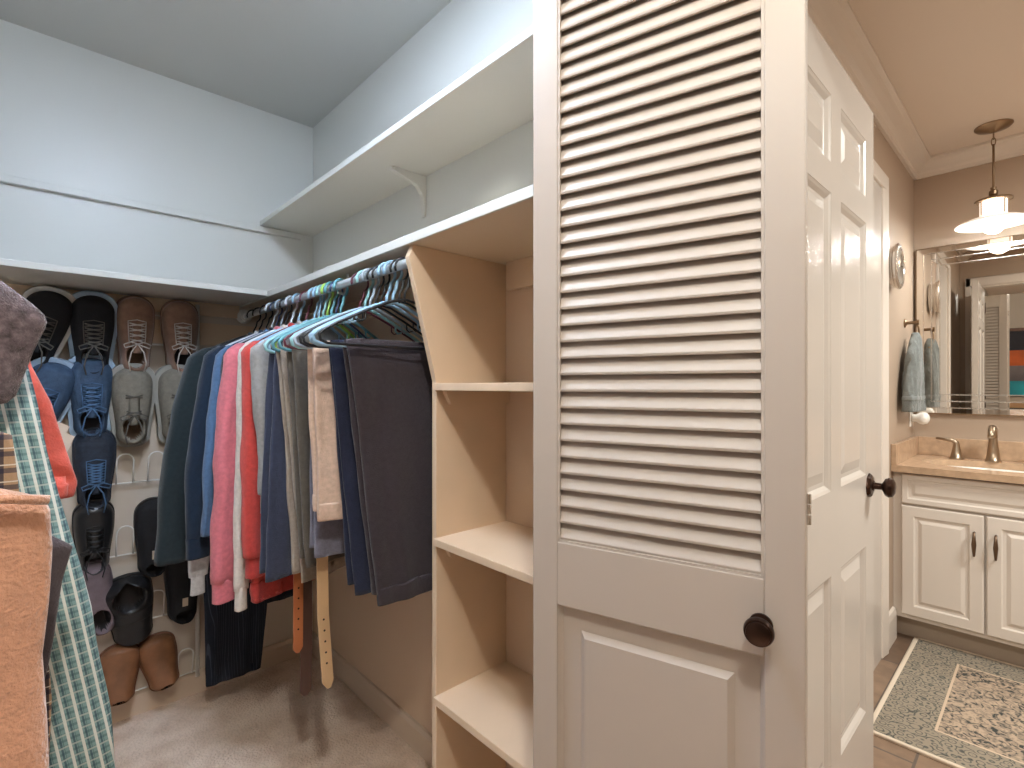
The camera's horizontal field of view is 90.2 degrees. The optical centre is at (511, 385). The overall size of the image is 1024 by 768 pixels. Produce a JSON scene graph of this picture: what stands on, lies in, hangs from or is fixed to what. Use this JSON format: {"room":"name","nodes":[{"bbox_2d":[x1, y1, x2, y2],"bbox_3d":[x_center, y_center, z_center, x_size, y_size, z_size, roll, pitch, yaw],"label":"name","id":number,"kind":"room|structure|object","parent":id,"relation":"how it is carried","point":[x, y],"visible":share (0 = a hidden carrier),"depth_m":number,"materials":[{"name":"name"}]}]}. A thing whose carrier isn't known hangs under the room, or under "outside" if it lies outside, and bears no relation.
{"room":"walk-in closet","nodes":[
{"label":"walk-in closet","id":0,"kind":"room"},
{"bbox_2d":[0,19,312,688],"bbox_3d":[-1.516,0.014,1.901,1.720,2.440,0.100,0,0,-43],"label":"wall","id":1,"kind":"structure","parent":0,"point":[72,116],"depth_m":1.94,"materials":[{"name":"white paint"}]},
{"bbox_2d":[0,258,268,345],"bbox_3d":[-1.394,-0.262,1.705,1.550,0.192,0.353,0,0,-43],"label":"closet shelf","id":2,"kind":"object","parent":1,"relation":"attached to","point":[214,300],"visible":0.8,"depth_m":1.77,"materials":[{"name":"white paint"}]},
{"bbox_2d":[0,174,300,239],"bbox_3d":[-1.520,-0.681,1.815,1.517,0.024,0.020,0,0,-43],"label":"cleat","id":3,"kind":"object","parent":1,"relation":"attached to","point":[7,179],"visible":1,"depth_m":1.91,"materials":[{"name":"white paint"}]},
{"bbox_2d":[110,305,199,691],"bbox_3d":[-1.540,0.419,1.769,0.799,1.490,0.038,0,0,-43],"label":"shoe rack","id":4,"kind":"object","parent":1,"relation":"attached to","point":[197,615],"visible":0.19,"depth_m":1.98,"materials":[{"name":"white metal"}]},
{"bbox_2d":[22,285,75,372],"bbox_3d":[-1.559,-0.183,1.700,0.126,0.306,0.180,0,0,45],"label":"sneaker","id":5,"kind":"object","parent":4,"relation":"on","point":[55,303],"visible":0.56,"depth_m":1.69,"materials":[{"name":"black fabric"}]},
{"bbox_2d":[31,357,74,422],"bbox_3d":[-1.556,0.054,1.702,0.187,0.306,0.124,0,0,-45],"label":"sneaker","id":6,"kind":"object","parent":4,"relation":"on","point":[56,376],"visible":0.36,"depth_m":1.69,"materials":[{"name":"blue fabric"}]},
{"bbox_2d":[67,353,114,437],"bbox_3d":[-1.469,0.040,1.781,0.145,0.308,0.109,0,0,-43],"label":"sneaker","id":7,"kind":"object","parent":4,"relation":"on","point":[90,399],"visible":0.89,"depth_m":1.76,"materials":[{"name":"blue fabric"}]},
{"bbox_2d":[67,291,117,374],"bbox_3d":[-1.467,-0.179,1.785,0.124,0.307,0.145,0,0,44],"label":"sneaker","id":8,"kind":"object","parent":4,"relation":"on","point":[93,324],"visible":0.83,"depth_m":1.75,"materials":[{"name":"black fabric"}]},
{"bbox_2d":[72,498,114,580],"bbox_3d":[-1.463,0.530,1.786,0.117,0.268,0.107,0,0,-43],"label":"sneaker","id":9,"kind":"object","parent":4,"relation":"on","point":[92,533],"visible":0.87,"depth_m":1.76,"materials":[{"name":"black leather"}]},
{"bbox_2d":[72,428,116,514],"bbox_3d":[-1.461,0.294,1.788,0.122,0.294,0.108,0,0,-43],"label":"sneaker","id":10,"kind":"object","parent":4,"relation":"on","point":[93,458],"visible":0.94,"depth_m":1.76,"materials":[{"name":"blue"}]},
{"bbox_2d":[82,559,113,635],"bbox_3d":[-1.468,0.745,1.791,0.134,0.266,0.093,0,0,-44],"label":"slipper","id":11,"kind":"object","parent":4,"relation":"on","point":[98,586],"visible":0.6,"depth_m":1.78,"materials":[{"name":"grey fabric"}]},
{"bbox_2d":[99,644,139,706],"bbox_3d":[-1.411,1.046,1.841,0.129,0.204,0.119,0,0,-43],"label":"loafer","id":12,"kind":"object","parent":4,"relation":"on","point":[120,664],"visible":0.75,"depth_m":1.82,"materials":[{"name":"brown leather"}]},
{"bbox_2d":[102,572,153,645],"bbox_3d":[-1.393,0.817,1.848,0.162,0.266,0.121,0,0,-43],"label":"clog","id":13,"kind":"object","parent":4,"relation":"hanging from","point":[132,593],"visible":0.91,"depth_m":1.85,"materials":[{"name":"black rubber"}]},
{"bbox_2d":[109,363,154,446],"bbox_3d":[-1.382,0.070,1.858,0.145,0.308,0.117,0,0,-43],"label":"shoe","id":14,"kind":"object","parent":4,"relation":"hanging from","point":[132,402],"visible":0.97,"depth_m":1.83,"materials":[{"name":"grey fabric"}]},
{"bbox_2d":[116,295,154,371],"bbox_3d":[-1.377,-0.188,1.867,0.122,0.292,0.108,0,0,-43],"label":"sneaker","id":15,"kind":"object","parent":4,"relation":"on","point":[135,313],"visible":0.91,"depth_m":1.84,"materials":[{"name":"brown leather"}]},
{"bbox_2d":[133,496,166,576],"bbox_3d":[-1.341,0.565,1.911,0.122,0.297,0.094,0,0,-42],"label":"slip","id":16,"kind":"object","parent":4,"relation":"on","point":[145,512],"visible":0.6,"depth_m":1.87,"materials":[{"name":"black fabric"}]},
{"bbox_2d":[138,631,178,690],"bbox_3d":[-1.329,1.046,1.918,0.134,0.204,0.119,0,0,-43],"label":"loafer","id":17,"kind":"object","parent":4,"relation":"on","point":[158,651],"visible":0.97,"depth_m":1.90,"materials":[{"name":"brown leather"}]},
{"bbox_2d":[154,364,184,442],"bbox_3d":[-1.283,0.070,1.952,0.141,0.308,0.117,0,0,-43],"label":"shoe","id":18,"kind":"object","parent":4,"relation":"hanging from","point":[167,379],"visible":0.34,"depth_m":1.91,"materials":[{"name":"grey fabric"}]},
{"bbox_2d":[160,299,198,371],"bbox_3d":[-1.275,-0.190,1.964,0.126,0.292,0.108,0,0,-43],"label":"sneaker","id":19,"kind":"object","parent":4,"relation":"on","point":[179,320],"visible":0.77,"depth_m":1.94,"materials":[{"name":"brown leather"}]},
{"bbox_2d":[163,560,197,623],"bbox_3d":[-1.272,0.765,1.977,0.127,0.307,0.094,0,0,-42],"label":"slip","id":20,"kind":"object","parent":4,"relation":"on","point":[181,607],"visible":0.56,"depth_m":1.94,"materials":[{"name":"black fabric"}]},
{"bbox_2d":[111,631,312,723],"bbox_3d":[-1.500,1.189,1.838,1.578,0.090,0.014,0,0,-43],"label":"baseboard","id":21,"kind":"structure","parent":1,"relation":"attached to","point":[143,700],"depth_m":2.02,"materials":[{"name":"beige paint"}]},
{"bbox_2d":[203,559,267,686],"bbox_3d":[-1.029,0.498,2.006,0.335,1.225,0.073,0,0,-43],"label":"trousers","id":22,"kind":"object","parent":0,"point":[233,640],"visible":0.3,"depth_m":1.93,"materials":[{"name":"black fabric"}]},
{"bbox_2d":[112,653,431,767],"bbox_3d":[-0.434,1.259,-0.633,3.500,0.050,5.073,0,0,-43],"label":"floor","id":23,"kind":"structure","parent":0,"point":[260,719],"depth_m":1.82,"materials":[{"name":"beige carpet"}]},
{"bbox_2d":[405,245,532,767],"bbox_3d":[0.007,0.449,1.163,0.311,1.570,0.433,0,0,-43],"label":"shelving unit","id":24,"kind":"object","parent":23,"relation":"on","point":[482,703],"visible":0.56,"depth_m":1.29,"materials":[{"name":"beige paint"}]},
{"bbox_2d":[267,589,292,602],"bbox_3d":[-1.016,0.389,2.114,0.310,1.005,0.071,0,0,-43],"label":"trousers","id":25,"kind":"object","parent":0,"point":[289,593],"visible":0.02,"depth_m":2.13,"materials":[{"name":"black fabric"}]},
{"bbox_2d":[276,345,345,582],"bbox_3d":[-0.546,0.218,1.539,0.064,0.665,0.373,0,0,27],"label":"trousers","id":26,"kind":"object","parent":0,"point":[298,565],"visible":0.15,"depth_m":1.42,"materials":[{"name":"grey fabric"}]},
{"bbox_2d":[286,344,344,567],"bbox_3d":[-0.500,0.189,1.496,0.066,0.605,0.359,0,0,29],"label":"trousers","id":27,"kind":"object","parent":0,"point":[297,365],"visible":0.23,"depth_m":1.36,"materials":[{"name":"grey fabric"}]},
{"bbox_2d":[329,339,370,595],"bbox_3d":[-0.318,0.201,1.343,0.056,0.630,0.348,0,0,45],"label":"trousers","id":28,"kind":"object","parent":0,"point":[356,558],"visible":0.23,"depth_m":1.24,"materials":[{"name":"blue fabric"}]},
{"bbox_2d":[313,0,532,767],"bbox_3d":[-0.258,0.014,1.731,0.082,2.440,1.873,0,0,-43],"label":"wall","id":29,"kind":"structure","parent":0,"point":[464,33],"depth_m":1.70,"materials":[{"name":"white paint"}]},
{"bbox_2d":[312,631,431,766],"bbox_3d":[-0.327,1.189,1.734,0.014,0.090,1.773,0,0,-43],"label":"baseboard","id":30,"kind":"structure","parent":29,"relation":"attached to","point":[411,731],"depth_m":1.88,"materials":[{"name":"beige paint"}]},
{"bbox_2d":[240,185,532,321],"bbox_3d":[-0.443,-0.309,1.639,0.313,0.096,1.753,0,0,-43],"label":"closet shelf","id":31,"kind":"object","parent":29,"relation":"attached to","point":[500,230],"visible":0.31,"depth_m":1.27,"materials":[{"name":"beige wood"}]},
{"bbox_2d":[236,259,406,323],"bbox_3d":[-0.695,-0.301,1.702,0.064,0.070,1.315,0,0,-43],"label":"rail","id":32,"kind":"object","parent":31,"relation":"attached to","point":[401,265],"visible":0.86,"depth_m":1.53,"materials":[{"name":"grey metal"}]},
{"bbox_2d":[222,305,272,345],"bbox_3d":[-0.950,-0.202,1.970,0.006,0.222,0.416,0,0,37],"label":"clothes hanger","id":33,"kind":"object","parent":32,"relation":"hanging from","point":[262,305],"visible":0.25,"depth_m":1.95,"materials":[{"name":"black plastic"}]},
{"bbox_2d":[154,332,253,566],"bbox_3d":[-0.972,0.193,1.936,0.082,0.794,0.665,0,0,37],"label":"shirt","id":34,"kind":"object","parent":33,"relation":"hanging from","point":[170,547],"visible":0.19,"depth_m":1.70,"materials":[{"name":"green fabric"}]},
{"bbox_2d":[226,302,278,345],"bbox_3d":[-0.906,-0.203,1.924,0.010,0.226,0.419,0,0,32],"label":"clothes hanger","id":35,"kind":"object","parent":32,"relation":"hanging from","point":[269,303],"visible":0.3,"depth_m":1.90,"materials":[{"name":"white plastic"}]},
{"bbox_2d":[188,331,257,595],"bbox_3d":[-0.919,0.243,1.902,0.055,0.894,0.546,0,0,32],"label":"shirt","id":36,"kind":"object","parent":35,"relation":"hanging from","point":[197,569],"visible":0.12,"depth_m":1.68,"materials":[{"name":"white fabric"}]},
{"bbox_2d":[232,301,282,344],"bbox_3d":[-0.874,-0.202,1.890,0.006,0.222,0.416,0,0,29],"label":"clothes hanger","id":37,"kind":"object","parent":32,"relation":"hanging from","point":[274,301],"visible":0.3,"depth_m":1.87,"materials":[{"name":"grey plastic"}]},
{"bbox_2d":[184,330,262,560],"bbox_3d":[-0.886,0.173,1.866,0.066,0.754,0.595,0,0,29],"label":"coat","id":38,"kind":"object","parent":37,"relation":"hanging from","point":[197,547],"visible":0.16,"depth_m":1.62,"materials":[{"name":"blue fabric"}]},
{"bbox_2d":[238,299,287,342],"bbox_3d":[-0.839,-0.203,1.853,0.010,0.226,0.419,0,0,27],"label":"clothes hanger","id":39,"kind":"object","parent":32,"relation":"hanging from","point":[278,300],"visible":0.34,"depth_m":1.84,"materials":[{"name":"grey plastic"}]},
{"bbox_2d":[200,328,267,536],"bbox_3d":[-0.849,0.151,1.832,0.054,0.708,0.545,0,0,27],"label":"shirt","id":40,"kind":"object","parent":39,"relation":"hanging from","point":[207,470],"visible":0.14,"depth_m":1.60,"materials":[{"name":"blue fabric"}]},
{"bbox_2d":[245,295,297,342],"bbox_3d":[-0.769,-0.203,1.779,0.009,0.226,0.419,0,0,25],"label":"clothes hanger","id":41,"kind":"object","parent":32,"relation":"hanging from","point":[290,296],"visible":0.27,"depth_m":1.76,"materials":[{"name":"white plastic"}]},
{"bbox_2d":[210,326,279,604],"bbox_3d":[-0.775,0.223,1.759,0.069,0.854,0.549,0,0,25],"label":"sweatshirt","id":42,"kind":"object","parent":41,"relation":"hanging from","point":[223,463],"visible":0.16,"depth_m":1.53,"materials":[{"name":"pink fabric"}]},
{"bbox_2d":[251,293,305,341],"bbox_3d":[-0.725,-0.203,1.731,0.009,0.226,0.419,0,0,25],"label":"clothes hanger","id":43,"kind":"object","parent":32,"relation":"hanging from","point":[295,294],"visible":0.3,"depth_m":1.71,"materials":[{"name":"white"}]},
{"bbox_2d":[233,324,287,611],"bbox_3d":[-0.728,0.233,1.723,0.056,0.874,0.471,0,0,25],"label":"pullover","id":44,"kind":"object","parent":43,"relation":"hanging from","point":[240,584],"visible":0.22,"depth_m":1.51,"materials":[{"name":"white fabric"}]},
{"bbox_2d":[258,291,312,340],"bbox_3d":[-0.680,-0.202,1.684,0.007,0.222,0.416,0,0,25],"label":"clothes hanger","id":45,"kind":"object","parent":32,"relation":"hanging from","point":[301,293],"visible":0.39,"depth_m":1.66,"materials":[{"name":"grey plastic"}]},
{"bbox_2d":[240,322,314,603],"bbox_3d":[-0.677,0.218,1.684,0.069,0.844,0.476,0,0,25],"label":"sweater","id":46,"kind":"object","parent":45,"relation":"hanging from","point":[260,591],"visible":0.19,"depth_m":1.47,"materials":[{"name":"red fabric"}]},
{"bbox_2d":[258,287,321,343],"bbox_3d":[-0.632,-0.203,1.633,0.010,0.226,0.419,0,0,26],"label":"clothes hanger","id":47,"kind":"object","parent":32,"relation":"hanging from","point":[310,289],"visible":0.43,"depth_m":1.61,"materials":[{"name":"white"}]},
{"bbox_2d":[250,320,342,513],"bbox_3d":[-0.631,0.081,1.630,0.055,0.568,0.444,0,0,26],"label":"shirt","id":48,"kind":"object","parent":47,"relation":"hanging from","point":[259,358],"visible":0.16,"depth_m":1.44,"materials":[{"name":"grey fabric"}]},
{"bbox_2d":[267,286,345,349],"bbox_3d":[-0.610,-0.203,1.610,0.009,0.226,0.419,0,0,19],"label":"clothes hanger","id":49,"kind":"object","parent":32,"relation":"hanging from","point":[315,287],"visible":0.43,"depth_m":1.62,"materials":[{"name":"blue"}]},
{"bbox_2d":[263,284,351,353],"bbox_3d":[-0.587,-0.203,1.585,0.010,0.226,0.419,0,0,27],"label":"clothes hanger","id":50,"kind":"object","parent":32,"relation":"hanging from","point":[319,286],"visible":0.44,"depth_m":1.53,"materials":[{"name":"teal plastic"}]},
{"bbox_2d":[259,347,291,582],"bbox_3d":[-0.594,0.211,1.570,0.064,0.650,0.396,0,0,27],"label":"trousers","id":51,"kind":"object","parent":50,"relation":"hanging from","point":[275,549],"visible":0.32,"depth_m":1.42,"materials":[{"name":"fabric"}]},
{"bbox_2d":[293,573,302,653],"bbox_3d":[-0.624,0.481,1.489,0.030,0.595,0.006,0,0,-43],"label":"belt","id":52,"kind":"object","parent":51,"relation":"hanging from","point":[297,585],"visible":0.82,"depth_m":1.49,"materials":[{"name":"brown leather"}]},
{"bbox_2d":[299,580,311,696],"bbox_3d":[-0.613,0.551,1.514,0.039,0.735,0.005,0,0,-43],"label":"belt","id":53,"kind":"object","parent":51,"relation":"hanging from","point":[306,651],"visible":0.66,"depth_m":1.51,"materials":[{"name":"brown leather"}]},
{"bbox_2d":[275,283,354,348],"bbox_3d":[-0.566,-0.203,1.562,0.010,0.226,0.419,0,0,21],"label":"clothes hanger","id":54,"kind":"object","parent":32,"relation":"hanging from","point":[323,285],"visible":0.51,"depth_m":1.57,"materials":[{"name":"green plastic"}]},
{"bbox_2d":[271,281,363,352],"bbox_3d":[-0.545,-0.203,1.541,0.010,0.226,0.419,0,0,27],"label":"clothes hanger","id":55,"kind":"object","parent":32,"relation":"hanging from","point":[276,339],"visible":0.4,"depth_m":1.52,"materials":[{"name":"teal plastic"}]},
{"bbox_2d":[281,281,366,345],"bbox_3d":[-0.522,-0.202,1.517,0.007,0.222,0.416,0,0,23],"label":"clothes hanger","id":56,"kind":"object","parent":32,"relation":"hanging from","point":[331,283],"visible":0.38,"depth_m":1.53,"materials":[{"name":"blue plastic"}]},
{"bbox_2d":[277,278,377,351],"bbox_3d":[-0.502,-0.203,1.495,0.009,0.226,0.419,0,0,29],"label":"clothes hanger","id":57,"kind":"object","parent":32,"relation":"hanging from","point":[280,340],"visible":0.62,"depth_m":1.47,"materials":[{"name":"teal plastic"}]},
{"bbox_2d":[283,272,414,349],"bbox_3d":[-0.419,-0.202,1.407,0.007,0.222,0.416,0,0,45],"label":"clothes hanger","id":58,"kind":"object","parent":32,"relation":"hanging from","point":[355,274],"visible":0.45,"depth_m":1.41,"materials":[{"name":"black plastic"}]},
{"bbox_2d":[309,442,344,557],"bbox_3d":[-0.400,0.164,1.427,0.328,0.555,0.058,0,0,-44],"label":"shorts","id":59,"kind":"object","parent":58,"relation":"hanging from","point":[326,537],"visible":0.07,"depth_m":1.32,"materials":[{"name":"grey fabric"}]},
{"bbox_2d":[316,556,333,688],"bbox_3d":[-0.502,0.474,1.368,0.047,0.680,0.006,0,0,-43],"label":"belt","id":60,"kind":"object","parent":59,"relation":"hanging from","point":[323,622],"visible":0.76,"depth_m":1.36,"materials":[{"name":"brown leather"}]},
{"bbox_2d":[289,270,419,348],"bbox_3d":[-0.399,-0.203,1.386,0.010,0.226,0.419,0,0,41],"label":"clothes hanger","id":61,"kind":"object","parent":32,"relation":"hanging from","point":[360,271],"visible":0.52,"depth_m":1.40,"materials":[{"name":"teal plastic"}]},
{"bbox_2d":[293,268,423,348],"bbox_3d":[-0.378,-0.203,1.364,0.010,0.226,0.419,0,0,43],"label":"clothes hanger","id":62,"kind":"object","parent":32,"relation":"hanging from","point":[402,325],"visible":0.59,"depth_m":1.36,"materials":[{"name":"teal plastic"}]},
{"bbox_2d":[307,341,342,521],"bbox_3d":[-0.370,0.110,1.373,0.068,0.447,0.357,0,0,45],"label":"pants","id":63,"kind":"object","parent":62,"relation":"hanging from","point":[326,496],"visible":0.31,"depth_m":1.26,"materials":[{"name":"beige fabric"}]},
{"bbox_2d":[298,267,421,348],"bbox_3d":[-0.359,-0.202,1.343,0.006,0.222,0.416,0,0,42],"label":"clothes hanger","id":64,"kind":"object","parent":32,"relation":"hanging from","point":[371,268],"visible":0.49,"depth_m":1.34,"materials":[{"name":"black plastic"}]},
{"bbox_2d":[302,265,420,347],"bbox_3d":[-0.339,-0.202,1.322,0.006,0.222,0.416,0,0,44],"label":"clothes hanger","id":65,"kind":"object","parent":32,"relation":"hanging from","point":[375,267],"visible":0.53,"depth_m":1.31,"materials":[{"name":"black plastic"}]},
{"bbox_2d":[311,260,417,347],"bbox_3d":[-0.298,-0.203,1.279,0.009,0.226,0.419,0,0,45],"label":"clothes hanger","id":66,"kind":"object","parent":32,"relation":"hanging from","point":[399,279],"visible":0.51,"depth_m":1.23,"materials":[{"name":"blue"}]},
{"bbox_2d":[343,338,431,605],"bbox_3d":[-0.259,0.209,1.318,0.068,0.647,0.373,0,0,45],"label":"pants","id":67,"kind":"object","parent":66,"relation":"hanging from","point":[390,390],"visible":0.62,"depth_m":1.25,"materials":[{"name":"grey fabric"}]},
{"bbox_2d":[308,262,420,347],"bbox_3d":[-0.319,-0.203,1.301,0.010,0.226,0.419,0,0,41],"label":"clothes hanger","id":68,"kind":"object","parent":32,"relation":"hanging from","point":[383,263],"visible":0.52,"depth_m":1.30,"materials":[{"name":"blue"}]},
{"bbox_2d":[318,259,424,350],"bbox_3d":[-0.278,-0.202,1.257,0.006,0.222,0.416,0,0,44],"label":"clothes hanger","id":69,"kind":"object","parent":32,"relation":"hanging from","point":[394,260],"visible":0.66,"depth_m":1.25,"materials":[{"name":"black plastic"}]},
{"bbox_2d":[320,257,424,349],"bbox_3d":[-0.260,-0.202,1.239,0.416,0.222,0.006,0,0,-39],"label":"clothes hanger","id":70,"kind":"object","parent":32,"relation":"hanging from","point":[404,299],"visible":0.59,"depth_m":1.18,"materials":[{"name":"black plastic"}]},
{"bbox_2d":[260,25,532,236],"bbox_3d":[-0.407,-0.640,1.659,0.234,0.156,1.773,0,0,-43],"label":"wall shelf","id":71,"kind":"object","parent":29,"relation":"attached to","point":[494,98],"visible":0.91,"depth_m":1.46,"materials":[{"name":"white paint"}]},
{"bbox_2d":[0,0,1023,154],"bbox_3d":[0.886,-1.231,1.160,4.320,0.050,4.473,0,0,-43],"label":"ceiling","id":72,"kind":"structure","parent":0,"point":[297,61],"depth_m":1.81,"materials":[{"name":"grey paint"}]},
{"bbox_2d":[954,118,1023,233],"bbox_3d":[2.233,-0.956,2.366,0.275,0.500,0.275,0,0,-43],"label":"pendant lamp","id":73,"kind":"object","parent":72,"relation":"hanging from","point":[994,216],"visible":1,"depth_m":2.35,"materials":[{"name":"white glass"}]},
{"bbox_2d":[873,121,913,610],"bbox_3d":[1.297,0.014,2.007,2.560,2.440,0.098,0,0,-43],"label":"wall","id":74,"kind":"structure","parent":0,"point":[901,184],"depth_m":2.49,"materials":[{"name":"beige paint"}]},
{"bbox_2d":[808,0,930,179],"bbox_3d":[1.328,-1.164,1.913,2.457,0.084,0.082,0,0,-43],"label":"trim","id":75,"kind":"structure","parent":74,"relation":"attached to","point":[836,21],"depth_m":1.92,"materials":[{"name":"beige paint"}]},
{"bbox_2d":[873,178,880,670],"bbox_3d":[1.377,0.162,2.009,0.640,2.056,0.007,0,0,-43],"label":"door","id":76,"kind":"structure","parent":74,"relation":"in","point":[876,187],"depth_m":2.16,"materials":[{"name":"beige paint"}]},
{"bbox_2d":[873,159,888,657],"bbox_3d":[1.386,0.130,2.006,0.790,2.121,0.025,0,0,-43],"label":"trim","id":77,"kind":"structure","parent":74,"relation":"attached to","point":[879,176],"depth_m":2.23,"materials":[{"name":"beige paint"}]},
{"bbox_2d":[889,606,896,649],"bbox_3d":[1.741,1.117,2.348,0.195,0.146,0.015,0,0,-43],"label":"baseboard","id":78,"kind":"structure","parent":74,"relation":"attached to","point":[892,613],"depth_m":2.36,"materials":[{"name":"beige paint"}]},
{"bbox_2d":[889,243,904,288],"bbox_3d":[1.762,-0.548,2.344,0.207,0.207,0.048,0,0,-43],"label":"wall clock","id":79,"kind":"object","parent":74,"relation":"attached to","point":[896,253],"visible":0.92,"depth_m":2.30,"materials":[{"name":"silver metal"}]},
{"bbox_2d":[901,332,925,411],"bbox_3d":[1.994,-0.072,2.536,0.308,0.395,0.074,0,0,-43],"label":"hand towel","id":80,"kind":"object","parent":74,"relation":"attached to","point":[913,384],"visible":1,"depth_m":2.48,"materials":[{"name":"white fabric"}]},
{"bbox_2d":[909,412,929,426],"bbox_3d":[2.145,0.159,2.681,0.070,0.114,0.082,0,0,-43],"label":"night light","id":81,"kind":"object","parent":74,"relation":"attached to","point":[923,418],"visible":0.86,"depth_m":2.67,"materials":[{"name":"white plastic"}]},
{"bbox_2d":[873,632,952,767],"bbox_3d":[2.147,1.237,1.008,2.507,0.094,2.522,0,0,-43],"label":"floor","id":82,"kind":"structure","parent":0,"point":[886,754],"depth_m":1.70,"materials":[{"name":"brown tile"}]},
{"bbox_2d":[873,636,1023,767],"bbox_3d":[2.088,1.185,1.517,0.946,0.010,1.551,0,0,-43],"label":"rug","id":83,"kind":"object","parent":82,"relation":"on","point":[953,707],"visible":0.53,"depth_m":1.87,"materials":[{"name":"grey fabric"}]},
{"bbox_2d":[893,471,1023,666],"bbox_3d":[2.468,0.794,2.066,0.574,0.791,1.421,0,0,-43],"label":"bathroom vanity","id":84,"kind":"object","parent":82,"relation":"on","point":[958,543],"visible":0.98,"depth_m":2.24,"materials":[{"name":"beige paint"}]},
{"bbox_2d":[891,436,1023,483],"bbox_3d":[2.470,0.335,2.067,0.581,0.126,1.421,0,0,-43],"label":"countertop","id":85,"kind":"structure","parent":84,"relation":"on","point":[915,454],"depth_m":2.48,"materials":[{"name":"beige stone"}]},
{"bbox_2d":[936,425,1001,462],"bbox_3d":[2.302,0.277,2.444,0.159,0.182,0.431,0,0,-43],"label":"faucet","id":86,"kind":"object","parent":85,"relation":"on","point":[993,454],"visible":1,"depth_m":2.47,"materials":[{"name":"silver metal"}]},
{"bbox_2d":[954,466,1023,472],"bbox_3d":[2.209,0.461,2.343,0.350,0.123,0.541,0,0,-43],"label":"sink","id":87,"kind":"object","parent":85,"relation":"in","point":[954,466],"visible":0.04,"depth_m":2.47,"materials":[{"name":"white ceramic"}]},
{"bbox_2d":[914,155,1023,441],"bbox_3d":[3.093,0.014,1.899,0.093,2.440,2.522,0,0,-43],"label":"wall","id":88,"kind":"structure","parent":0,"point":[942,202],"depth_m":2.65,"materials":[{"name":"beige paint"}]},
{"bbox_2d":[915,132,1023,179],"bbox_3d":[3.029,-1.164,1.839,0.082,0.084,2.522,0,0,-43],"label":"trim","id":89,"kind":"structure","parent":88,"relation":"attached to","point":[1010,146],"depth_m":2.58,"materials":[{"name":"beige paint"}]},
{"bbox_2d":[916,234,1023,415],"bbox_3d":[2.673,-0.295,2.251,0.018,0.882,1.410,0,0,-44],"label":"mirror","id":90,"kind":"object","parent":88,"relation":"attached to","point":[970,295],"visible":0.88,"depth_m":2.59,"materials":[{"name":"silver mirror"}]},
{"bbox_2d":[918,436,1023,461],"bbox_3d":[2.681,0.320,2.252,0.021,0.096,1.400,0,0,-43],"label":"backsplash","id":91,"kind":"structure","parent":88,"relation":"attached to","point":[970,448],"depth_m":2.60,"materials":[{"name":"beige stone"}]},
{"bbox_3d":[-0.291,0.014,0.482,1.678,2.440,0.100,0,0,-43],"label":"wall","id":92,"kind":"structure","parent":0,"visible":0},
{"bbox_2d":[533,0,810,767],"bbox_3d":[0.208,0.207,0.759,0.409,2.018,0.068,0,0,32],"label":"bifold door","id":93,"kind":"structure","parent":92,"relation":"in","point":[672,502],"depth_m":0.75,"materials":[{"name":"beige paint"}]},
{"bbox_3d":[1.447,0.014,-0.079,0.082,2.440,3.100,0,0,-43],"label":"wall","id":94,"kind":"structure","parent":0,"visible":0},
{"bbox_2d":[808,15,895,767],"bbox_3d":[0.799,0.193,1.229,0.732,1.978,0.097,0,0,-43],"label":"door","id":95,"kind":"structure","parent":94,"relation":"in","point":[842,485],"depth_m":1.26,"materials":[{"name":"beige paint"}]},
{"bbox_3d":[-1.215,-0.296,0.896,0.023,0.023,1.770,0,0,-43],"label":"rail","id":96,"kind":"object","parent":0,"visible":0},
{"bbox_3d":[-0.755,-0.202,0.408,0.417,0.223,0.007,0,0,-43],"label":"clothes hanger","id":97,"kind":"object","parent":96,"relation":"hanging from","visible":0},
{"bbox_2d":[43,536,72,678],"bbox_3d":[-0.693,0.162,0.468,0.441,0.545,0.034,0,0,-43],"label":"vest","id":98,"kind":"object","parent":97,"relation":"hanging from","point":[61,550],"visible":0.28,"depth_m":0.60,"materials":[{"name":"grey fabric"}]},
{"bbox_3d":[-0.701,-0.202,0.350,0.417,0.223,0.007,0,0,-43],"label":"clothes hanger","id":99,"kind":"object","parent":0,"visible":0},
{"bbox_2d":[0,488,52,767],"bbox_3d":[-0.654,0.352,0.390,0.466,0.925,0.084,0,0,-43],"label":"towel","id":100,"kind":"object","parent":99,"relation":"hanging from","point":[26,545],"visible":1,"depth_m":0.52,"materials":[{"name":"orange fabric"}]},
{"bbox_3d":[-0.797,-0.202,0.452,0.417,0.223,0.007,0,0,-43],"label":"clothes hanger","id":101,"kind":"object","parent":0,"visible":0},
{"bbox_2d":[0,280,46,403],"bbox_3d":[-0.766,0.077,0.495,0.465,0.515,0.042,0,0,-44],"label":"jacket","id":102,"kind":"object","parent":101,"relation":"hanging from","point":[22,324],"visible":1,"depth_m":0.63,"materials":[{"name":"grey fabric"}]},
{"bbox_2d":[0,432,51,754],"bbox_3d":[-0.739,0.383,0.489,0.442,0.705,0.036,0,0,-43],"label":"plaid shirt","id":103,"kind":"object","parent":101,"relation":"hanging from","point":[8,469],"visible":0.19,"depth_m":0.61,"materials":[{"name":"fabric"}]},
{"bbox_3d":[-0.845,-0.202,0.503,0.417,0.223,0.007,0,0,-43],"label":"clothes hanger","id":104,"kind":"object","parent":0,"visible":0},
{"bbox_2d":[0,367,114,767],"bbox_3d":[-0.762,0.312,0.575,0.528,0.885,0.070,0,0,-43],"label":"plaid shirt","id":105,"kind":"object","parent":104,"relation":"hanging from","point":[81,732],"visible":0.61,"depth_m":0.69,"materials":[{"name":"green fabric"}]},
{"bbox_3d":[-0.906,-0.202,0.568,0.417,0.223,0.007,0,0,-43],"label":"clothes hanger","id":106,"kind":"object","parent":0,"visible":0},
{"bbox_2d":[28,361,76,498],"bbox_3d":[-0.847,0.020,0.627,0.474,0.300,0.057,0,0,-43],"label":"shirt","id":107,"kind":"object","parent":106,"relation":"hanging from","point":[58,442],"visible":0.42,"depth_m":0.76,"materials":[{"name":"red fabric"}]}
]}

